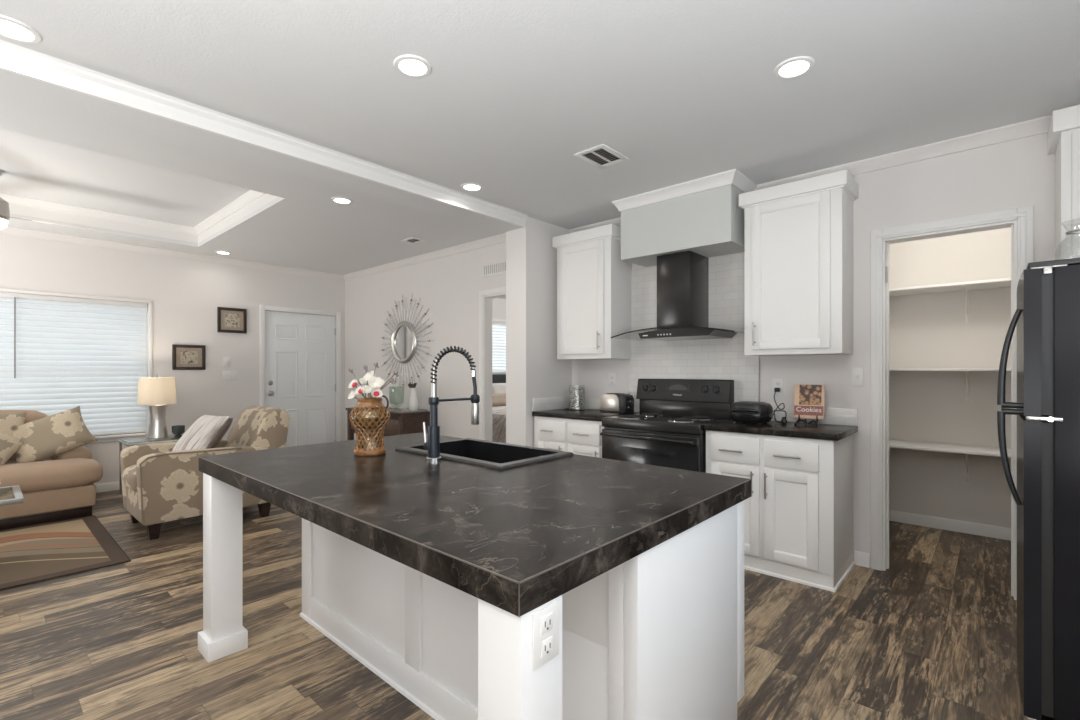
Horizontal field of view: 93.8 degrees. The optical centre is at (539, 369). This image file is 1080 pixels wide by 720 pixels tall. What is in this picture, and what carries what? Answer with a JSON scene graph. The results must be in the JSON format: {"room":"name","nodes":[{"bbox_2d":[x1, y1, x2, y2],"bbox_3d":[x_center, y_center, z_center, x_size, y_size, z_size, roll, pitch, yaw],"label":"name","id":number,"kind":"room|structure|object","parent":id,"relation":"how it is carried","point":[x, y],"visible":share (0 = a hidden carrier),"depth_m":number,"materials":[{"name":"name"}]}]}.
{"room":"kitchen","nodes":[
{"label":"kitchen","id":0,"kind":"room"},
{"bbox_2d":[0,129,248,226],"bbox_3d":[-3.805,-1.500,3.388,2.330,0.040,3.226,0,0,42],"label":"ceiling","id":1,"kind":"structure","parent":0,"point":[35,168],"depth_m":4.01,"materials":[{"name":"paint"}]},
{"bbox_2d":[0,170,106,231],"bbox_3d":[-3.950,-1.260,3.833,1.180,0.440,1.026,0,0,42],"label":"ceiling fan","id":2,"kind":"object","parent":1,"relation":"hanging from","point":[4,205],"visible":1,"depth_m":3.76,"materials":[{"name":"silver metal"}]},
{"bbox_2d":[0,190,277,242],"bbox_3d":[-3.805,-1.446,3.388,2.250,0.068,3.146,0,0,42],"label":"trim","id":3,"kind":"structure","parent":1,"relation":"attached to","point":[250,196],"depth_m":4.65,"materials":[{"name":"paint"}]},
{"bbox_2d":[0,234,505,483],"bbox_3d":[-3.452,-0.036,6.186,0.120,2.512,10.020,0,0,42],"label":"wall","id":4,"kind":"structure","parent":0,"point":[185,295],"depth_m":5.59,"materials":[{"name":"paint"}]},
{"bbox_2d":[0,292,146,435],"bbox_3d":[-4.874,-0.024,4.557,0.072,1.359,2.131,0,0,42],"label":"window blind","id":5,"kind":"object","parent":4,"relation":"attached to","point":[129,363],"visible":0.8,"depth_m":4.93,"materials":[{"name":"white plastic"}]},
{"bbox_2d":[0,288,151,376],"bbox_3d":[-4.849,-0.037,4.535,0.012,1.395,2.215,0,0,42],"label":"trim","id":6,"kind":"structure","parent":4,"relation":"attached to","point":[1,289],"depth_m":5.09,"materials":[{"name":"paint"}]},
{"bbox_2d":[95,481,119,492],"bbox_3d":[-5.040,1.177,4.323,0.013,0.085,4.885,0,0,42],"label":"baseboard","id":7,"kind":"structure","parent":4,"relation":"attached to","point":[111,486],"depth_m":5.08,"materials":[{"name":"paint"}]},
{"bbox_2d":[91,432,145,442],"bbox_3d":[-4.870,0.691,4.547,0.105,0.062,2.245,0,0,42],"label":"trim","id":8,"kind":"structure","parent":4,"relation":"attached to","point":[109,438],"depth_m":5.12,"materials":[{"name":"paint"}]},
{"bbox_2d":[0,226,344,280],"bbox_3d":[-4.661,-1.258,4.715,0.050,0.068,5.975,0,0,42],"label":"trim","id":9,"kind":"structure","parent":4,"relation":"attached to","point":[8,230],"depth_m":5.36,"materials":[{"name":"paint"}]},
{"bbox_2d":[172,344,205,369],"bbox_3d":[-3.884,-0.140,5.598,0.023,0.276,0.308,0,0,42],"label":"framed picture","id":10,"kind":"object","parent":4,"relation":"attached to","point":[184,357],"visible":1,"depth_m":5.59,"materials":[{"name":"beige paper"}]},
{"bbox_2d":[181,351,197,363],"bbox_3d":[-3.884,-0.140,5.599,0.001,0.140,0.160,0,0,42],"label":"print","id":11,"kind":"object","parent":10,"relation":"attached to","point":[187,357],"depth_m":5.60},
{"bbox_2d":[223,357,229,366],"bbox_3d":[-3.639,-0.095,5.877,0.016,0.116,0.072,0,0,42],"label":"light switch","id":12,"kind":"object","parent":4,"relation":"attached to","point":[226,360],"visible":1,"depth_m":5.88,"materials":[{"name":"white plastic"}]},
{"bbox_2d":[223,371,238,379],"bbox_3d":[-3.612,0.065,5.907,0.016,0.110,0.165,0,0,42],"label":"light switch","id":13,"kind":"object","parent":4,"relation":"attached to","point":[227,375],"visible":1,"depth_m":5.91,"materials":[{"name":"white plastic"}]},
{"bbox_2d":[217,307,246,332],"bbox_3d":[-3.599,-0.580,5.914,0.023,0.290,0.302,0,0,42],"label":"framed picture","id":14,"kind":"object","parent":4,"relation":"attached to","point":[229,320],"visible":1,"depth_m":5.91,"materials":[{"name":"beige paper"}]},
{"bbox_2d":[225,313,239,326],"bbox_3d":[-3.600,-0.580,5.915,0.001,0.154,0.154,0,0,42],"label":"print","id":15,"kind":"object","parent":14,"relation":"attached to","point":[231,319],"depth_m":5.92},
{"bbox_2d":[265,311,335,446],"bbox_3d":[-3.075,0.239,6.538,0.110,1.937,0.904,0,0,42],"label":"door","id":16,"kind":"structure","parent":4,"relation":"in","point":[299,348],"depth_m":6.54,"materials":[{"name":"paint"}]},
{"bbox_2d":[260,305,340,441],"bbox_3d":[-3.060,0.215,6.520,0.016,2.010,1.020,0,0,42],"label":"trim","id":17,"kind":"structure","parent":4,"relation":"attached to","point":[263,308],"depth_m":6.50,"materials":[{"name":"paint"}]},
{"bbox_2d":[492,321,505,372],"bbox_3d":[-0.801,-0.411,9.095,0.056,0.914,1.526,0,0,42],"label":"window blind","id":18,"kind":"object","parent":4,"relation":"attached to","point":[498,344],"visible":0.27,"depth_m":9.15,"materials":[{"name":"white plastic"}]},
{"bbox_2d":[492,318,505,374],"bbox_3d":[-0.790,-0.400,9.085,0.100,1.040,1.650,0,0,42],"label":"trim","id":19,"kind":"structure","parent":4,"relation":"attached to","point":[493,319],"depth_m":9.09,"materials":[{"name":"paint"}]},
{"bbox_2d":[345,242,505,440],"bbox_3d":[-1.353,-0.036,5.825,3.484,2.512,0.100,0,0,42],"label":"wall","id":20,"kind":"structure","parent":0,"point":[450,286],"depth_m":5.65,"materials":[{"name":"paint"}]},
{"bbox_2d":[380,293,433,391],"bbox_3d":[-1.596,-0.319,5.937,1.135,1.146,0.054,0,0,42],"label":"sunburst mirror","id":21,"kind":"object","parent":20,"relation":"attached to","point":[404,343],"visible":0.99,"depth_m":5.92,"materials":[{"name":"metal"}]},
{"bbox_2d":[343,233,505,280],"bbox_3d":[-1.403,-1.258,5.769,3.484,0.068,0.050,0,0,42],"label":"trim","id":22,"kind":"structure","parent":20,"relation":"attached to","point":[501,238],"depth_m":5.57,"materials":[{"name":"paint"}]},
{"bbox_2d":[479,287,505,440],"bbox_3d":[-0.307,0.242,4.884,0.590,1.955,0.108,0,0,42],"label":"trim","id":23,"kind":"structure","parent":20,"relation":"attached to","point":[487,299],"depth_m":5.06,"materials":[{"name":"paint"}]},
{"bbox_2d":[483,259,505,277],"bbox_3d":[-0.386,-0.988,4.879,0.500,0.135,0.012,0,0,42],"label":"air vent","id":24,"kind":"object","parent":20,"relation":"in","point":[498,267],"visible":0.61,"depth_m":4.92,"materials":[{"name":"white plastic"}]},
{"bbox_2d":[0,490,1025,719],"bbox_3d":[-0.611,1.270,3.630,7.764,0.100,10.020,0,0,42],"label":"floor","id":25,"kind":"structure","parent":0,"point":[932,635],"depth_m":2.23,"materials":[{"name":"brown wood"}]},
{"bbox_2d":[0,410,102,529],"bbox_3d":[-4.760,0.777,3.769,1.066,0.885,2.197,0,0,42],"label":"sofa","id":26,"kind":"object","parent":25,"relation":"on","point":[60,487],"visible":0.77,"depth_m":4.04,"materials":[{"name":"beige fabric"}]},
{"bbox_2d":[0,432,22,464],"bbox_3d":[-4.354,0.615,3.938,0.230,0.494,0.524,0,0,42],"label":"throw pillow","id":27,"kind":"object","parent":26,"relation":"on","point":[9,445],"visible":0.95,"depth_m":4.03,"materials":[{"name":"beige fabric"}]},
{"bbox_2d":[0,412,26,454],"bbox_3d":[-4.462,0.520,4.095,0.208,0.375,0.444,0,0,42],"label":"throw pillow","id":28,"kind":"object","parent":26,"relation":"on","point":[9,422],"visible":0.53,"depth_m":4.16,"materials":[{"name":"beige fabric"}]},
{"bbox_2d":[0,410,47,459],"bbox_3d":[-4.662,0.573,4.208,0.300,0.475,0.880,0,0,42],"label":"cushion","id":29,"kind":"object","parent":26,"relation":"on","point":[32,415],"depth_m":4.36,"materials":[{"name":"beige fabric"}]},
{"bbox_2d":[12,406,97,462],"bbox_3d":[-4.164,0.565,4.298,0.616,0.500,0.260,0,0,-41],"label":"throw pillow","id":30,"kind":"object","parent":26,"relation":"on","point":[47,437],"visible":0.93,"depth_m":4.24,"materials":[{"name":"beige fabric"}]},
{"bbox_2d":[0,515,130,589],"bbox_3d":[-3.944,1.214,2.844,1.492,0.011,2.352,0,0,42],"label":"area rug","id":31,"kind":"object","parent":25,"relation":"on","point":[31,554],"visible":1,"depth_m":3.37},
{"bbox_2d":[0,485,23,505],"bbox_3d":[-3.675,0.989,2.792,0.520,0.438,1.135,0,0,42],"label":"coffee table","id":32,"kind":"object","parent":31,"relation":"on","point":[15,490],"visible":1,"depth_m":3.13,"materials":[{"name":"white wood"}]},
{"bbox_2d":[118,434,182,493],"bbox_3d":[-3.825,0.948,5.022,0.457,0.545,0.512,0,0,42],"label":"side table","id":33,"kind":"object","parent":25,"relation":"on","point":[134,440],"visible":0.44,"depth_m":4.94,"materials":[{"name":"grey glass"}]},
{"bbox_2d":[137,374,176,438],"bbox_3d":[-3.817,0.357,5.042,0.316,0.634,0.316,0,0,42],"label":"table lamp","id":34,"kind":"object","parent":33,"relation":"on","point":[157,392],"visible":1,"depth_m":4.97,"materials":[{"name":"fabric"}]},
{"bbox_2d":[171,425,184,436],"bbox_3d":[-3.658,0.620,5.114,0.112,0.110,0.112,0,0,42],"label":"candle holder","id":35,"kind":"object","parent":33,"relation":"on","point":[177,430],"visible":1,"depth_m":5.08,"materials":[{"name":"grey glass"}]},
{"bbox_2d":[120,406,289,539],"bbox_3d":[-2.741,0.775,4.165,0.753,0.890,1.066,0,0,42],"label":"armchair","id":36,"kind":"object","parent":25,"relation":"on","point":[160,484],"visible":0.67,"depth_m":3.79,"materials":[{"name":"beige fabric"}]},
{"bbox_2d":[122,465,137,491],"bbox_3d":[-2.863,0.825,4.036,0.511,0.200,0.710,0,0,42],"label":"seat cushion","id":37,"kind":"object","parent":36,"relation":"on","point":[129,474],"depth_m":3.75,"materials":[{"name":"beige fabric"}]},
{"bbox_2d":[172,414,232,450],"bbox_3d":[-2.758,0.565,4.113,0.456,0.387,0.325,0,0,34],"label":"throw pillow","id":38,"kind":"object","parent":36,"relation":"on","point":[207,431],"visible":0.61,"depth_m":4.03,"materials":[{"name":"white fabric"}]},
{"bbox_2d":[346,407,429,440],"bbox_3d":[-1.769,0.838,5.827,1.205,0.765,0.394,0,0,42],"label":"sideboard","id":39,"kind":"object","parent":25,"relation":"on","point":[410,422],"visible":0.17,"depth_m":5.44,"materials":[{"name":"brown wood"}]},
{"bbox_2d":[389,408,427,412],"bbox_3d":[-1.502,0.447,5.596,0.400,0.016,0.340,0,0,42],"label":"display tray","id":40,"kind":"object","parent":39,"relation":"on","point":[407,409],"visible":0.73,"depth_m":5.58,"materials":[{"name":"grey metal"}]},
{"bbox_2d":[408,377,418,410],"bbox_3d":[-1.401,0.260,5.591,0.120,0.373,0.135,0,0,-16],"label":"vase","id":41,"kind":"object","parent":40,"relation":"on","point":[413,404],"visible":1,"depth_m":5.55,"materials":[{"name":"ceramic"}]},
{"bbox_2d":[198,433,750,719],"bbox_3d":[-0.385,0.802,2.005,2.003,0.836,1.186,0,0,42],"label":"kitchen island","id":42,"kind":"object","parent":25,"relation":"on","point":[433,576],"visible":0.96,"depth_m":1.51,"materials":[{"name":"laminate"}]},
{"bbox_2d":[199,433,750,615],"bbox_3d":[-0.385,0.416,2.015,1.988,0.062,1.171,0,0,42],"label":"island countertop","id":43,"kind":"structure","parent":42,"relation":"on","point":[518,523],"depth_m":1.46,"materials":[{"name":"laminate"}]},
{"bbox_2d":[349,395,389,455],"bbox_3d":[-0.782,0.250,2.325,0.179,0.270,0.180,0,0,2],"label":"vase","id":44,"kind":"object","parent":43,"relation":"on","point":[369,418],"visible":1,"depth_m":2.27,"materials":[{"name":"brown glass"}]},
{"bbox_2d":[348,362,398,398],"bbox_3d":[-0.767,0.124,2.295,0.230,0.323,0.100,0,0,6],"label":"flower bouquet","id":45,"kind":"object","parent":44,"relation":"in","point":[372,382],"visible":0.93,"depth_m":2.30,"materials":[{"name":"white plant"}]},
{"bbox_2d":[423,346,479,460],"bbox_3d":[-0.378,0.139,2.224,0.257,0.492,0.123,0,0,-23],"label":"kitchen faucet","id":46,"kind":"object","parent":43,"relation":"on","point":[433,444],"visible":1,"depth_m":2.16,"materials":[{"name":"matte black metal"},{"name":"chrome"}]},
{"bbox_2d":[428,405,439,456],"bbox_3d":[-0.454,0.249,2.160,0.051,0.244,0.051,0,0,42],"label":"faucet","id":47,"kind":"object","parent":46,"relation":"on","point":[433,430],"depth_m":2.14,"materials":[{"name":"black metal"}]},
{"bbox_2d":[395,438,573,469],"bbox_3d":[-0.273,0.483,2.361,0.735,0.223,0.455,0,0,42],"label":"sink","id":48,"kind":"object","parent":43,"relation":"in","point":[490,454],"visible":0.18,"depth_m":2.48,"materials":[{"name":"black metal"}]},
{"bbox_2d":[411,440,557,463],"bbox_3d":[-0.273,0.484,2.361,0.645,0.222,0.365,0,0,42],"label":"basin","id":49,"kind":"object","parent":48,"relation":"in","point":[484,451],"depth_m":2.56,"materials":[{"name":"black metal"}]},
{"bbox_2d":[532,601,558,670],"bbox_3d":[0.012,0.507,0.968,0.007,0.106,0.076,0,0,42],"label":"wall outlet","id":50,"kind":"object","parent":42,"relation":"attached to","point":[545,622],"visible":1,"depth_m":0.96,"materials":[{"name":"white plastic"}]},
{"bbox_2d":[541,613,552,634],"bbox_3d":[0.014,0.485,0.967,0.003,0.032,0.032,0,0,42],"label":"receptacle","id":51,"kind":"object","parent":50,"relation":"attached to","point":[546,618],"depth_m":0.97,"materials":[{"name":"white plastic"}]},
{"bbox_2d":[541,636,552,658],"bbox_3d":[0.014,0.530,0.967,0.003,0.032,0.032,0,0,42],"label":"receptacle","id":52,"kind":"object","parent":50,"relation":"attached to","point":[546,641],"depth_m":0.97,"materials":[{"name":"white plastic"}]},
{"bbox_2d":[492,374,505,442],"bbox_3d":[-0.208,0.625,8.057,2.192,1.090,1.800,0,0,42],"label":"bed","id":53,"kind":"object","parent":25,"relation":"on","point":[498,412],"visible":0.12,"depth_m":7.28,"materials":[{"name":"beige fabric"}]},
{"bbox_2d":[492,393,505,406],"bbox_3d":[-0.764,0.486,8.019,0.904,0.224,0.210,0,0,-40],"label":"bed pillow","id":54,"kind":"object","parent":53,"relation":"on","point":[499,399],"visible":0.33,"depth_m":8.01,"materials":[{"name":"beige fabric"}]},
{"bbox_2d":[492,383,505,393],"bbox_3d":[-0.592,0.360,8.644,0.660,0.283,0.196,0,0,-42],"label":"bed pillow","id":55,"kind":"object","parent":53,"relation":"on","point":[497,388],"visible":0.3,"depth_m":8.49,"materials":[{"name":"white fabric"}]},
{"bbox_2d":[492,409,505,442],"bbox_3d":[0.008,0.870,7.865,1.614,0.524,1.759,0,0,42],"label":"duvet","id":56,"kind":"object","parent":53,"relation":"on","point":[498,415],"depth_m":7.24,"materials":[{"name":"beige fabric"}]},
{"bbox_2d":[534,416,603,457],"bbox_3d":[0.377,0.803,4.220,0.715,0.833,0.588,0,0,42],"label":"base cabinet","id":57,"kind":"object","parent":25,"relation":"on","point":[579,437],"visible":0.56,"depth_m":4.00,"materials":[{"name":"white wood"}]},
{"bbox_2d":[532,408,639,420],"bbox_3d":[0.383,0.368,4.229,0.722,0.036,0.546,0,0,42],"label":"countertop","id":58,"kind":"structure","parent":57,"relation":"on","point":[587,414],"depth_m":4.07,"materials":[{"name":"laminate"}]},
{"bbox_2d":[569,387,584,409],"bbox_3d":[0.327,0.242,4.482,0.146,0.216,0.146,0,0,42],"label":"storage jar","id":59,"kind":"object","parent":58,"relation":"on","point":[576,394],"visible":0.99,"depth_m":4.43,"materials":[{"name":"silver glass"}]},
{"bbox_2d":[600,393,633,412],"bbox_3d":[0.650,0.272,4.201,0.268,0.155,0.163,0,0,42],"label":"toaster","id":60,"kind":"object","parent":58,"relation":"on","point":[609,402],"visible":1,"depth_m":4.14,"materials":[{"name":"metal"}]},
{"bbox_2d":[600,379,733,472],"bbox_3d":[0.911,0.645,3.685,0.769,1.150,0.638,0,0,42],"label":"electric range","id":61,"kind":"object","parent":25,"relation":"on","point":[668,430],"visible":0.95,"depth_m":3.63,"materials":[{"name":"metal"}]},
{"bbox_2d":[604,427,705,472],"bbox_3d":[0.940,0.820,3.717,0.761,0.800,0.535,0,0,42],"label":"oven","id":62,"kind":"object","parent":61,"relation":"in","point":[702,437],"depth_m":3.31,"materials":[{"name":"metal"}]},
{"bbox_2d":[602,413,729,434],"bbox_3d":[0.930,0.386,3.706,0.769,0.068,0.569,0,0,42],"label":"cooktop","id":63,"kind":"object","parent":61,"relation":"in","point":[640,423],"depth_m":3.55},
{"bbox_2d":[706,430,854,592],"bbox_3d":[1.508,0.803,3.202,0.742,0.833,0.588,0,0,42],"label":"base cabinet","id":64,"kind":"object","parent":25,"relation":"on","point":[798,513],"visible":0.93,"depth_m":2.94,"materials":[{"name":"white wood"}]},
{"bbox_2d":[704,419,857,440],"bbox_3d":[1.520,0.368,3.206,0.759,0.036,0.546,0,0,42],"label":"countertop","id":65,"kind":"structure","parent":64,"relation":"on","point":[773,428],"depth_m":3.05,"materials":[{"name":"laminate"}]},
{"bbox_2d":[533,397,857,425],"bbox_3d":[0.963,0.297,3.731,2.280,0.105,0.536,0,0,42],"label":"backsplash strip","id":66,"kind":"object","parent":65,"relation":"on","point":[836,416],"visible":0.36,"depth_m":3.44,"materials":[{"name":"tile"}]},
{"bbox_2d":[730,401,772,423],"bbox_3d":[1.400,0.280,3.357,0.254,0.140,0.286,0,0,42],"label":"countertop grill","id":67,"kind":"object","parent":65,"relation":"on","point":[756,412],"visible":1,"depth_m":3.27,"materials":[{"name":"black plastic"}]},
{"bbox_2d":[773,388,784,414],"bbox_3d":[1.591,0.236,3.451,0.128,0.227,0.076,0,0,8],"label":"power cord","id":68,"kind":"object","parent":65,"relation":"on","point":[775,389],"visible":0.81,"depth_m":3.45,"materials":[{"name":"black plastic"}]},
{"bbox_2d":[774,410,786,423],"bbox_3d":[1.564,0.307,3.311,0.040,0.085,0.123,0,0,-19],"label":"wire holder","id":69,"kind":"object","parent":65,"relation":"on","point":[783,421],"visible":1,"depth_m":3.27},
{"bbox_2d":[794,415,818,425],"bbox_3d":[1.714,0.265,3.224,0.141,0.171,0.142,0,0,42],"label":"book stand","id":70,"kind":"object","parent":65,"relation":"on","point":[799,419],"visible":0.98,"depth_m":3.21,"materials":[{"name":"black metal"}]},
{"bbox_2d":[793,384,824,419],"bbox_3d":[1.724,0.203,3.240,0.172,0.218,0.073,0,0,34],"label":"cookbook","id":71,"kind":"object","parent":70,"relation":"on","point":[809,400],"visible":1,"depth_m":3.23,"materials":[{"name":"paper"}]},
{"bbox_2d":[799,385,821,404],"bbox_3d":[1.730,0.159,3.237,0.126,0.127,0.033,0,0,34],"label":"photo","id":72,"kind":"object","parent":71,"relation":"attached to","point":[808,394],"depth_m":3.24},
{"bbox_2d":[997,258,1079,719],"bbox_3d":[2.077,0.434,1.706,0.794,1.572,0.724,0,0,42],"label":"refrigerator","id":73,"kind":"object","parent":25,"relation":"on","point":[1046,316],"visible":1,"depth_m":1.63,"materials":[{"name":"black metal"}]},
{"bbox_2d":[1052,224,1079,259],"bbox_3d":[1.920,-0.441,1.797,0.140,0.178,0.140,0,0,42],"label":"glass vase","id":74,"kind":"object","parent":73,"relation":"on","point":[1075,230],"visible":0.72,"depth_m":1.82,"materials":[{"name":"glass"}]},
{"bbox_2d":[506,217,571,446],"bbox_3d":[0.033,-0.036,4.582,0.240,2.512,0.716,0,0,42],"label":"wall","id":75,"kind":"structure","parent":0,"point":[534,370],"depth_m":4.34,"materials":[{"name":"paint"}]},
{"bbox_2d":[0,0,1079,298],"bbox_3d":[-0.611,-1.312,3.630,7.764,0.040,10.020,0,0,42],"label":"ceiling","id":76,"kind":"structure","parent":0,"point":[684,90],"depth_m":2.35,"materials":[{"name":"paint"}]},
{"bbox_2d":[0,14,42,43],"bbox_3d":[-1.999,-1.288,1.913,0.169,0.008,0.169,0,0,42],"label":"recessed light","id":77,"kind":"object","parent":76,"relation":"in","point":[11,28],"visible":1,"depth_m":1.92,"materials":[{"name":"white plastic"}]},
{"bbox_2d":[214,251,230,253],"bbox_3d":[-3.479,-1.288,5.552,0.160,0.008,0.160,0,0,42],"label":"recessed light","id":78,"kind":"object","parent":76,"relation":"in","point":[219,252],"visible":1,"depth_m":5.54,"materials":[{"name":"white plastic"}]},
{"bbox_2d":[0,39,527,232],"bbox_3d":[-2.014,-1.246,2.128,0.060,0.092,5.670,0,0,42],"label":"ceiling beam","id":79,"kind":"structure","parent":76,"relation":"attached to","point":[16,59],"depth_m":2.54,"materials":[{"name":"paint"}]},
{"bbox_2d":[331,197,352,203],"bbox_3d":[-1.507,-1.288,3.848,0.160,0.008,0.160,0,0,42],"label":"recessed light","id":80,"kind":"object","parent":76,"relation":"in","point":[341,200],"visible":1,"depth_m":3.84,"materials":[{"name":"white plastic"}]},
{"bbox_2d":[393,54,431,77],"bbox_3d":[-0.540,-1.288,2.150,0.160,0.008,0.160,0,0,42],"label":"recessed light","id":81,"kind":"object","parent":76,"relation":"in","point":[414,66],"visible":1,"depth_m":2.14,"materials":[{"name":"white plastic"}]},
{"bbox_2d":[401,237,424,243],"bbox_3d":[-1.260,-1.287,5.028,0.200,0.009,0.150,0,0,42],"label":"ceiling vent","id":82,"kind":"object","parent":76,"relation":"in","point":[413,240],"visible":1,"depth_m":5.01,"materials":[{"name":"white plastic"}]},
{"bbox_2d":[461,183,482,190],"bbox_3d":[-0.480,-1.288,3.565,0.160,0.008,0.160,0,0,42],"label":"recessed light","id":83,"kind":"object","parent":76,"relation":"in","point":[466,186],"visible":1,"depth_m":3.55,"materials":[{"name":"white plastic"}]},
{"bbox_2d":[574,144,628,168],"bbox_3d":[0.373,-1.287,3.057,0.215,0.009,0.275,0,0,42],"label":"ceiling vent","id":84,"kind":"object","parent":76,"relation":"in","point":[601,156],"visible":1,"depth_m":3.05,"materials":[{"name":"white plastic"}]},
{"bbox_2d":[774,56,814,78],"bbox_3d":[1.085,-1.288,2.159,0.160,0.008,0.160,0,0,42],"label":"recessed light","id":85,"kind":"object","parent":76,"relation":"in","point":[794,67],"visible":1,"depth_m":2.15,"materials":[{"name":"white plastic"}]},
{"bbox_2d":[621,184,744,266],"bbox_3d":[1.065,-1.069,3.740,0.850,0.447,0.386,0,0,42],"label":"soffit","id":86,"kind":"structure","parent":0,"point":[708,223],"depth_m":3.55,"materials":[{"name":"white paint"}]},
{"bbox_2d":[572,132,1054,567],"bbox_3d":[1.733,-0.036,3.466,3.780,2.512,0.100,0,0,42],"label":"wall","id":87,"kind":"structure","parent":0,"point":[1017,173],"depth_m":3.09,"materials":[{"name":"paint"}]},
{"bbox_2d":[552,224,631,359],"bbox_3d":[0.443,-0.624,4.310,0.619,1.063,0.370,0,0,42],"label":"upper cabinet","id":88,"kind":"object","parent":87,"relation":"attached to","point":[594,283],"visible":0.94,"depth_m":4.16,"materials":[{"name":"white wood"}]},
{"bbox_2d":[609,373,615,386],"bbox_3d":[0.626,0.085,4.389,0.074,0.116,0.009,0,0,42],"label":"wall outlet","id":89,"kind":"object","parent":87,"relation":"attached to","point":[612,376],"visible":1,"depth_m":4.38,"materials":[{"name":"white plastic"}]},
{"bbox_2d":[611,251,744,340],"bbox_3d":[1.021,-0.538,3.701,0.950,0.612,0.479,0,0,42],"label":"range hood","id":90,"kind":"object","parent":87,"relation":"attached to","point":[682,277],"visible":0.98,"depth_m":3.64,"materials":[{"name":"black metal"}]},
{"bbox_2d":[612,169,756,211],"bbox_3d":[1.048,-1.254,3.722,0.950,0.075,0.436,0,0,42],"label":"trim","id":91,"kind":"structure","parent":87,"relation":"attached to","point":[734,177],"depth_m":3.49,"materials":[{"name":"paint"}]},
{"bbox_2d":[630,252,757,411],"bbox_3d":[1.152,-0.212,3.914,1.047,1.265,0.012,0,0,42],"label":"backsplash","id":92,"kind":"structure","parent":87,"relation":"attached to","point":[712,359],"depth_m":3.79,"materials":[{"name":"tile"}]},
{"bbox_2d":[758,356,759,401],"bbox_3d":[1.152,0.126,3.912,1.056,0.446,0.014,0,0,42],"label":"trim","id":93,"kind":"structure","parent":87,"relation":"attached to","point":[758,356],"depth_m":3.56,"materials":[{"name":"silver metal"}]},
{"bbox_2d":[772,378,783,394],"bbox_3d":[1.637,0.115,3.479,0.074,0.116,0.009,0,0,42],"label":"wall outlet","id":94,"kind":"object","parent":87,"relation":"attached to","point":[776,382],"visible":1,"depth_m":3.48,"materials":[{"name":"white plastic"}]},
{"bbox_2d":[739,170,858,355],"bbox_3d":[1.640,-0.626,3.233,0.619,1.058,0.370,0,0,42],"label":"upper cabinet","id":95,"kind":"object","parent":87,"relation":"attached to","point":[799,234],"visible":1,"depth_m":3.10,"materials":[{"name":"white wood"}]},
{"bbox_2d":[568,115,1051,232],"bbox_3d":[1.683,-1.258,3.410,3.780,0.068,0.050,0,0,42],"label":"trim","id":96,"kind":"structure","parent":87,"relation":"attached to","point":[1041,125],"depth_m":2.91,"materials":[{"name":"paint"}]},
{"bbox_2d":[852,368,862,385],"bbox_3d":[1.984,0.044,3.162,0.062,0.116,0.016,0,0,42],"label":"light switch","id":97,"kind":"object","parent":87,"relation":"attached to","point":[857,373],"visible":1,"depth_m":3.16,"materials":[{"name":"white plastic"}]},
{"bbox_2d":[854,551,869,567],"bbox_3d":[2.537,1.177,2.667,1.515,0.085,0.013,0,0,42],"label":"baseboard","id":98,"kind":"structure","parent":87,"relation":"attached to","point":[862,559],"depth_m":3.14,"materials":[{"name":"paint"}]},
{"bbox_2d":[883,220,1016,599],"bbox_3d":[2.343,0.212,2.918,0.594,2.015,0.108,0,0,42],"label":"trim","id":99,"kind":"structure","parent":87,"relation":"attached to","point":[1013,224],"depth_m":2.88,"materials":[{"name":"paint"}]},
{"bbox_2d":[871,205,1033,570],"bbox_3d":[2.302,0.181,2.872,0.718,2.077,0.023,0,0,42],"label":"trim","id":100,"kind":"structure","parent":87,"relation":"attached to","point":[1024,216],"depth_m":3.07,"materials":[{"name":"paint"}]},
{"bbox_2d":[1047,105,1079,259],"bbox_3d":[2.735,-0.802,2.249,0.657,0.805,0.370,0,0,42],"label":"upper cabinet","id":101,"kind":"object","parent":87,"relation":"attached to","point":[1063,137],"visible":0.69,"depth_m":2.34,"materials":[{"name":"white wood"}]},
{"bbox_2d":[889,227,1010,527],"bbox_3d":[3.437,-0.036,3.633,1.750,2.512,0.100,0,0,42],"label":"wall","id":102,"kind":"structure","parent":0,"point":[929,330],"depth_m":3.85,"materials":[{"name":"paint"}]},
{"bbox_2d":[889,510,1010,540],"bbox_3d":[3.011,1.177,3.167,1.560,0.085,1.164,0,0,42],"label":"baseboard","id":103,"kind":"structure","parent":102,"relation":"attached to","point":[991,531],"depth_m":3.83,"materials":[{"name":"paint"}]},
{"bbox_2d":[889,278,1010,322],"bbox_3d":[3.283,-0.482,3.469,1.556,0.265,0.349,0,0,42],"label":"shelf","id":104,"kind":"object","parent":102,"relation":"attached to","point":[1004,282],"visible":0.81,"depth_m":3.70,"materials":[{"name":"paint"}]},
{"bbox_2d":[889,440,1010,480],"bbox_3d":[3.283,0.698,3.469,1.556,0.265,0.349,0,0,42],"label":"shelf","id":105,"kind":"object","parent":102,"relation":"attached to","point":[975,450],"visible":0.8,"depth_m":3.69,"materials":[{"name":"paint"}]},
{"bbox_2d":[889,368,1010,403],"bbox_3d":[3.283,0.120,3.469,1.556,0.265,0.349,0,0,42],"label":"shelf","id":106,"kind":"object","parent":102,"relation":"attached to","point":[966,370],"visible":0.79,"depth_m":3.66,"materials":[{"name":"paint"}]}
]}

